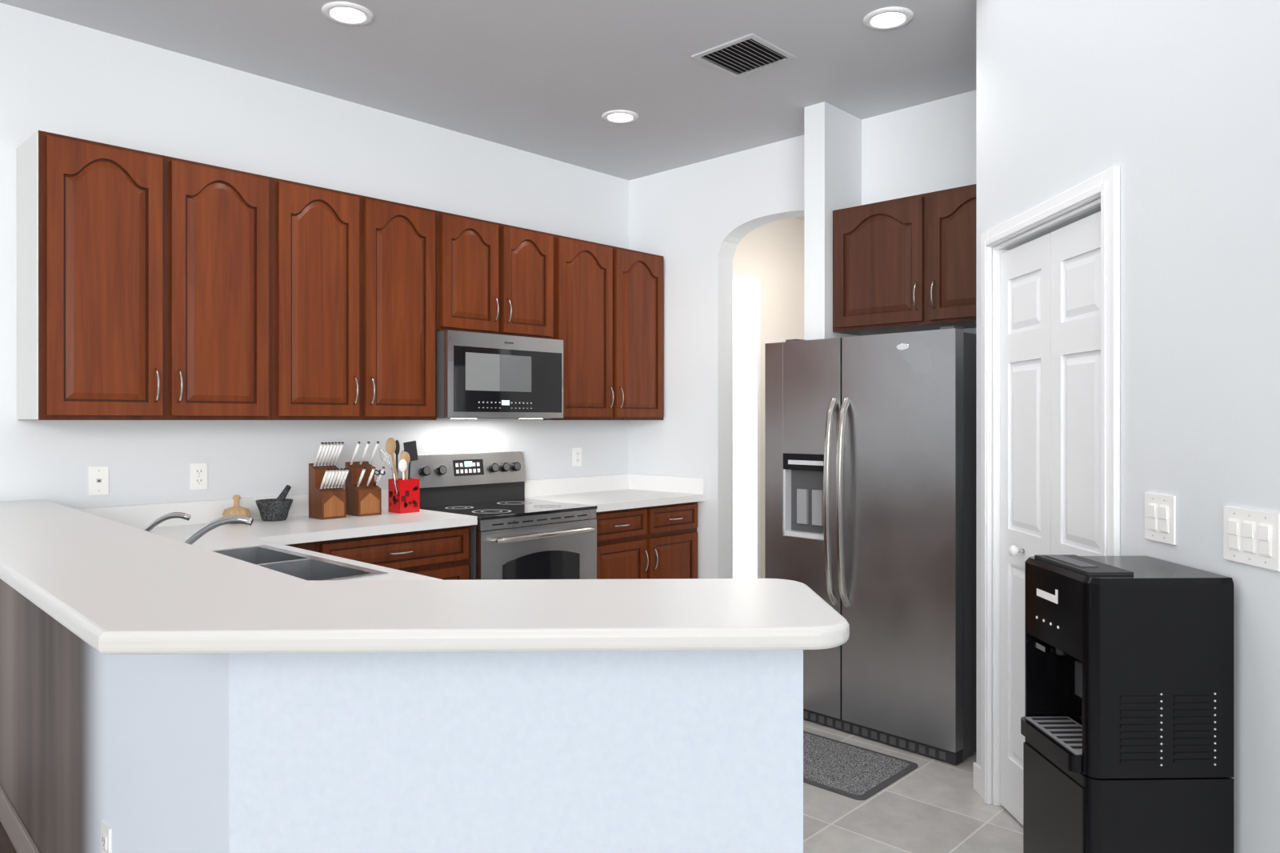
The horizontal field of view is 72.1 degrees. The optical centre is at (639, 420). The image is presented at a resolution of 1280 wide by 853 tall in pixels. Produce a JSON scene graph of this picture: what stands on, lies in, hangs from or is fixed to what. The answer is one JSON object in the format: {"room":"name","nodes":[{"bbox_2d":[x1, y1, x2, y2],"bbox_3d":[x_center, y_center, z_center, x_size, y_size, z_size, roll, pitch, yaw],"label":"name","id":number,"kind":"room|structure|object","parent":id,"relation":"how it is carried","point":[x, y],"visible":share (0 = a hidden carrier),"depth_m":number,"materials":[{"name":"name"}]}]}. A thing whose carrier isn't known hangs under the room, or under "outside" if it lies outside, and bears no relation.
{"room":"kitchen","nodes":[
{"label":"kitchen","id":0,"kind":"room"},
{"bbox_2d":[0,578,307,852],"bbox_3d":[-1.591,0.865,2.437,2.587,1.031,0.135,0,0,44],"label":"wall","id":1,"kind":"structure","parent":0,"point":[177,753],"depth_m":1.83,"materials":[{"name":"paint"}]},
{"bbox_2d":[0,784,40,852],"bbox_3d":[-1.942,1.330,2.769,1.619,0.100,0.081,0,0,43],"label":"baseboard","id":2,"kind":"structure","parent":1,"relation":"attached to","point":[18,832],"depth_m":2.84,"materials":[{"name":"grey wood"}]},
{"bbox_2d":[100,818,111,852],"bbox_3d":[-1.251,1.005,2.061,0.072,0.117,0.011,0,0,43],"label":"outlet","id":3,"kind":"object","parent":1,"relation":"attached to","point":[106,838],"visible":1,"depth_m":2.05,"materials":[{"name":"white plastic"}]},
{"bbox_2d":[0,2,628,508],"bbox_3d":[-3.174,-0.115,2.757,0.150,2.990,9.150,0,0,43],"label":"wall","id":4,"kind":"structure","parent":0,"point":[70,79],"depth_m":4.06,"materials":[{"name":"paint"}]},
{"bbox_2d":[88,466,108,495],"bbox_3d":[-2.234,0.250,3.632,0.010,0.117,0.072,0,0,43],"label":"phone jack","id":5,"kind":"object","parent":4,"relation":"attached to","point":[98,480],"visible":1,"depth_m":3.63,"materials":[{"name":"white plastic"}]},
{"bbox_2d":[16,130,271,419],"bbox_3d":[-1.997,-0.530,3.616,0.369,1.060,0.864,0,0,43],"label":"upper cabinet","id":6,"kind":"object","parent":4,"relation":"attached to","point":[144,285],"visible":1,"depth_m":3.44,"materials":[{"name":"brown wood"}]},
{"bbox_2d":[190,462,207,489],"bbox_3d":[-1.963,0.250,3.917,0.009,0.117,0.072,0,0,43],"label":"outlet","id":7,"kind":"object","parent":4,"relation":"attached to","point":[198,476],"visible":1,"depth_m":3.91,"materials":[{"name":"white plastic"}]},
{"bbox_2d":[272,177,436,419],"bbox_3d":[-1.411,-0.530,4.234,0.369,1.060,0.839,0,0,43],"label":"upper cabinet","id":8,"kind":"object","parent":4,"relation":"attached to","point":[354,306],"visible":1,"depth_m":4.09,"materials":[{"name":"brown wood"}]},
{"bbox_2d":[436,210,553,339],"bbox_3d":[-0.853,-0.757,4.822,0.369,0.605,0.779,0,0,43],"label":"upper cabinet","id":9,"kind":"object","parent":4,"relation":"attached to","point":[494,278],"visible":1,"depth_m":4.68,"materials":[{"name":"brown wood"}]},
{"bbox_2d":[436,329,563,419],"bbox_3d":[-0.839,-0.228,4.808,0.402,0.444,0.768,0,0,43],"label":"microwave","id":10,"kind":"object","parent":9,"relation":"attached to","point":[482,375],"visible":0.94,"depth_m":4.62,"materials":[{"name":"grey metal"}]},
{"bbox_2d":[572,447,581,466],"bbox_3d":[-0.397,0.233,5.568,0.009,0.117,0.072,0,0,43],"label":"outlet","id":11,"kind":"object","parent":4,"relation":"attached to","point":[577,456],"visible":1,"depth_m":5.57,"materials":[{"name":"white plastic"}]},
{"bbox_2d":[519,234,663,419],"bbox_3d":[-0.262,-0.530,5.444,0.369,1.060,0.935,0,0,43],"label":"upper cabinet","id":12,"kind":"object","parent":4,"relation":"attached to","point":[608,315],"visible":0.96,"depth_m":5.31,"materials":[{"name":"brown wood"}]},
{"bbox_2d":[0,0,976,219],"bbox_3d":[0.879,-1.660,0.600,9.300,0.100,11.600,0,0,43],"label":"ceiling","id":13,"kind":"structure","parent":0,"point":[554,78],"depth_m":3.94,"materials":[{"name":"paint"}]},
{"bbox_2d":[321,1,373,25],"bbox_3d":[-1.156,-1.605,3.482,0.196,0.010,0.196,0,0,43],"label":"recessed light","id":14,"kind":"object","parent":13,"relation":"in","point":[347,14],"visible":1,"depth_m":3.48,"materials":[{"name":"white plastic"}]},
{"bbox_2d":[601,109,638,123],"bbox_3d":[-0.105,-1.605,4.663,0.196,0.010,0.196,0,0,43],"label":"recessed light","id":15,"kind":"object","parent":13,"relation":"in","point":[619,116],"visible":1,"depth_m":4.66,"materials":[{"name":"white plastic"}]},
{"bbox_2d":[691,32,796,78],"bbox_3d":[0.460,-1.603,3.892,0.330,0.014,0.330,0,0,43],"label":"ceiling vent","id":16,"kind":"object","parent":13,"relation":"in","point":[751,53],"visible":0.98,"depth_m":3.88,"materials":[{"name":"grey plastic"}]},
{"bbox_2d":[863,6,913,30],"bbox_3d":[0.993,-1.605,3.524,0.196,0.010,0.196,0,0,43],"label":"recessed light","id":17,"kind":"object","parent":13,"relation":"in","point":[887,18],"visible":1,"depth_m":3.52,"materials":[{"name":"white plastic"}]},
{"bbox_2d":[0,719,1023,852],"bbox_3d":[0.879,1.410,0.600,9.300,0.060,11.600,0,0,43],"label":"floor","id":18,"kind":"structure","parent":0,"point":[929,805],"depth_m":3.07,"materials":[{"name":"tile"}]},
{"bbox_2d":[0,821,16,852],"bbox_3d":[-3.705,1.378,0.854,1.699,0.003,5.258,0,0,43],"label":"wood floor","id":19,"kind":"structure","parent":18,"relation":"on","point":[6,846],"depth_m":2.86,"materials":[{"name":"brown wood"}]},
{"bbox_2d":[285,541,315,551],"bbox_3d":[-1.675,0.941,3.790,0.596,0.879,0.283,0,0,43],"label":"base cabinet","id":20,"kind":"object","parent":18,"relation":"on","point":[309,546],"depth_m":3.66,"materials":[{"name":"brown wood"}]},
{"bbox_2d":[315,525,469,579],"bbox_3d":[-1.287,0.941,4.157,0.653,0.879,0.778,0,0,43],"label":"base cabinet","id":21,"kind":"object","parent":18,"relation":"on","point":[443,554],"visible":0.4,"depth_m":4.02,"materials":[{"name":"brown wood"}]},
{"bbox_2d":[404,451,597,579],"bbox_3d":[-0.718,0.782,4.693,0.738,1.195,0.770,0,0,43],"label":"range","id":22,"kind":"object","parent":18,"relation":"on","point":[514,534],"visible":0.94,"depth_m":4.64,"materials":[{"name":"grey metal"}]},
{"bbox_2d":[596,501,697,579],"bbox_3d":[-0.160,0.941,5.345,0.653,0.879,0.934,0,0,43],"label":"base cabinet","id":23,"kind":"object","parent":18,"relation":"on","point":[658,542],"visible":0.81,"depth_m":5.16,"materials":[{"name":"brown wood"}]},
{"bbox_2d":[803,730,918,799],"bbox_3d":[0.672,1.375,3.622,0.800,0.008,0.460,0,0,43],"label":"mat","id":24,"kind":"object","parent":18,"relation":"on","point":[850,770],"visible":0.54,"depth_m":3.47,"materials":[{"name":"grey"}]},
{"bbox_2d":[764,325,976,764],"bbox_3d":[1.168,0.499,4.077,0.994,1.753,0.821,0,0,43],"label":"refrigerator","id":25,"kind":"object","parent":18,"relation":"on","point":[870,489],"visible":0.79,"depth_m":3.73,"materials":[{"name":"grey metal"}]},
{"bbox_2d":[1020,554,1233,852],"bbox_3d":[1.105,0.855,2.047,0.337,1.050,0.322,0,0,-1],"label":"water dispenser","id":26,"kind":"object","parent":18,"relation":"on","point":[1127,726],"visible":1,"depth_m":1.89,"materials":[{"name":"black plastic"}]},
{"bbox_2d":[307,649,803,852],"bbox_3d":[-0.148,0.865,1.630,0.772,1.031,0.651,0,0,44],"label":"wall","id":27,"kind":"structure","parent":0,"point":[669,751],"depth_m":1.51,"materials":[{"name":"paint"}]},
{"bbox_2d":[0,499,735,654],"bbox_3d":[-1.300,0.331,2.145,3.409,0.035,0.540,0,0,44],"label":"countertop","id":28,"kind":"structure","parent":27,"relation":"on","point":[102,586],"depth_m":1.48,"materials":[{"name":"white stone"}]},
{"bbox_2d":[438,578,849,650],"bbox_3d":[-0.032,0.331,1.681,0.958,0.035,0.532,0,0,44],"label":"countertop","id":29,"kind":"structure","parent":27,"relation":"on","point":[744,614],"depth_m":1.49,"materials":[{"name":"white stone"}]},
{"bbox_2d":[732,217,803,578],"bbox_3d":[0.826,-0.115,6.682,0.150,2.990,2.050,0,0,44],"label":"wall","id":30,"kind":"structure","parent":0,"point":[770,255],"depth_m":6.75,"materials":[{"name":"paint"}]},
{"bbox_2d":[732,274,760,578],"bbox_3d":[0.773,0.160,6.504,0.014,2.440,0.380,0,0,43],"label":"window","id":31,"kind":"structure","parent":30,"relation":"in","point":[746,427],"depth_m":6.52,"materials":[{"name":"white"}]},
{"bbox_2d":[628,89,976,578],"bbox_3d":[1.029,-0.115,4.972,2.900,2.990,0.150,0,0,43],"label":"wall","id":32,"kind":"structure","parent":0,"point":[694,224],"depth_m":5.43,"materials":[{"name":"paint"}]},
{"bbox_2d":[832,184,976,335],"bbox_3d":[1.438,-0.760,4.232,1.020,0.620,0.354,0,0,43],"label":"upper cabinet","id":33,"kind":"object","parent":32,"relation":"attached to","point":[905,264],"visible":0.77,"depth_m":4.20,"materials":[{"name":"brown wood"}]},
{"bbox_2d":[804,101,861,339],"bbox_3d":[1.017,-0.115,4.625,0.120,2.990,0.370,0,0,43],"label":"wall","id":34,"kind":"structure","parent":0,"point":[832,158],"depth_m":4.50,"materials":[{"name":"paint"}]},
{"bbox_2d":[976,0,1279,852],"bbox_3d":[1.389,-0.115,0.700,0.120,2.990,5.200,0,0,-2],"label":"wall","id":35,"kind":"structure","parent":0,"point":[1170,109],"depth_m":2.09,"materials":[{"name":"paint"}]},
{"bbox_2d":[973,762,980,795],"bbox_3d":[1.322,1.330,0.698,0.014,0.100,5.198,0,0,-2],"label":"baseboard","id":36,"kind":"structure","parent":35,"relation":"attached to","point":[977,777],"depth_m":3.26,"materials":[{"name":"white wood"}]},
{"bbox_2d":[1000,211,1100,825],"bbox_3d":[1.286,0.388,2.786,0.080,1.960,0.713,0,0,-2],"label":"pantry door","id":37,"kind":"structure","parent":35,"relation":"in","point":[1050,393],"depth_m":2.83,"materials":[{"name":"white wood"}]},
{"bbox_2d":[980,165,1119,805],"bbox_3d":[1.322,0.350,2.787,0.144,2.060,0.865,0,0,-1],"label":"door frame","id":38,"kind":"structure","parent":35,"relation":"attached to","point":[1105,186],"depth_m":3.06,"materials":[{"name":"white wood"}]},
{"bbox_2d":[1144,492,1175,544],"bbox_3d":[1.284,0.242,2.177,0.012,0.117,0.117,0,0,-2],"label":"switch plate","id":39,"kind":"object","parent":35,"relation":"attached to","point":[1160,518],"visible":1,"depth_m":2.17,"materials":[{"name":"white plastic"}]},
{"bbox_2d":[1223,505,1279,571],"bbox_3d":[1.292,0.248,1.864,0.012,0.117,0.163,0,0,-2],"label":"switch plate","id":40,"kind":"object","parent":35,"relation":"attached to","point":[1251,537],"visible":1,"depth_m":1.85,"materials":[{"name":"white plastic"}]},
{"bbox_3d":[-1.093,0.941,2.554,1.750,0.878,0.710,0,0,44],"label":"base cabinet","id":41,"kind":"object","parent":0,"visible":0},
{"bbox_2d":[76,493,477,579],"bbox_3d":[-1.345,0.458,2.795,2.448,0.383,0.720,0,0,44],"label":"countertop","id":42,"kind":"structure","parent":41,"relation":"on","point":[254,538],"depth_m":3.65,"materials":[{"name":"white stone"}]},
{"bbox_2d":[381,488,387,495],"bbox_3d":[-1.382,0.430,4.054,0.663,0.140,1.055,0,0,44],"label":"countertop","id":43,"kind":"structure","parent":41,"relation":"on","point":[384,491],"depth_m":4.57,"materials":[{"name":"white stone"}]},
{"bbox_2d":[222,494,250,523],"bbox_3d":[-1.801,0.396,3.929,0.113,0.126,0.119,0,0,43],"label":"wooden keeper","id":44,"kind":"object","parent":43,"relation":"on","point":[236,509],"visible":0.75,"depth_m":3.90,"materials":[{"name":"brown wood"}]},
{"bbox_2d":[255,484,292,521],"bbox_3d":[-1.674,0.381,4.047,0.160,0.156,0.175,0,0,43],"label":"mortar","id":45,"kind":"object","parent":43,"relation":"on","point":[277,509],"visible":1,"depth_m":4.00,"materials":[{"name":"stone"}]},
{"bbox_2d":[308,441,349,519],"bbox_3d":[-1.458,0.281,4.134,0.174,0.357,0.120,0,0,43],"label":"knife block","id":46,"kind":"object","parent":43,"relation":"on","point":[327,495],"visible":1,"depth_m":4.12,"materials":[{"name":"brown wood"}]},
{"bbox_2d":[345,440,385,515],"bbox_3d":[-1.327,0.281,4.272,0.174,0.357,0.131,0,0,43],"label":"knife block","id":47,"kind":"object","parent":43,"relation":"on","point":[363,490],"visible":1,"depth_m":4.25,"materials":[{"name":"brown wood"}]},
{"bbox_2d":[379,437,419,513],"bbox_3d":[-1.197,0.273,4.384,0.113,0.372,0.264,0,0,43],"label":"utensil holder","id":48,"kind":"object","parent":43,"relation":"on","point":[403,494],"visible":1,"depth_m":4.38,"materials":[{"name":"red ceramic"}]},
{"bbox_2d":[524,473,705,511],"bbox_3d":[-0.156,0.430,5.345,0.663,0.140,0.934,0,0,44],"label":"countertop","id":49,"kind":"structure","parent":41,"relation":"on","point":[611,492],"depth_m":5.46,"materials":[{"name":"white stone"}]}
]}

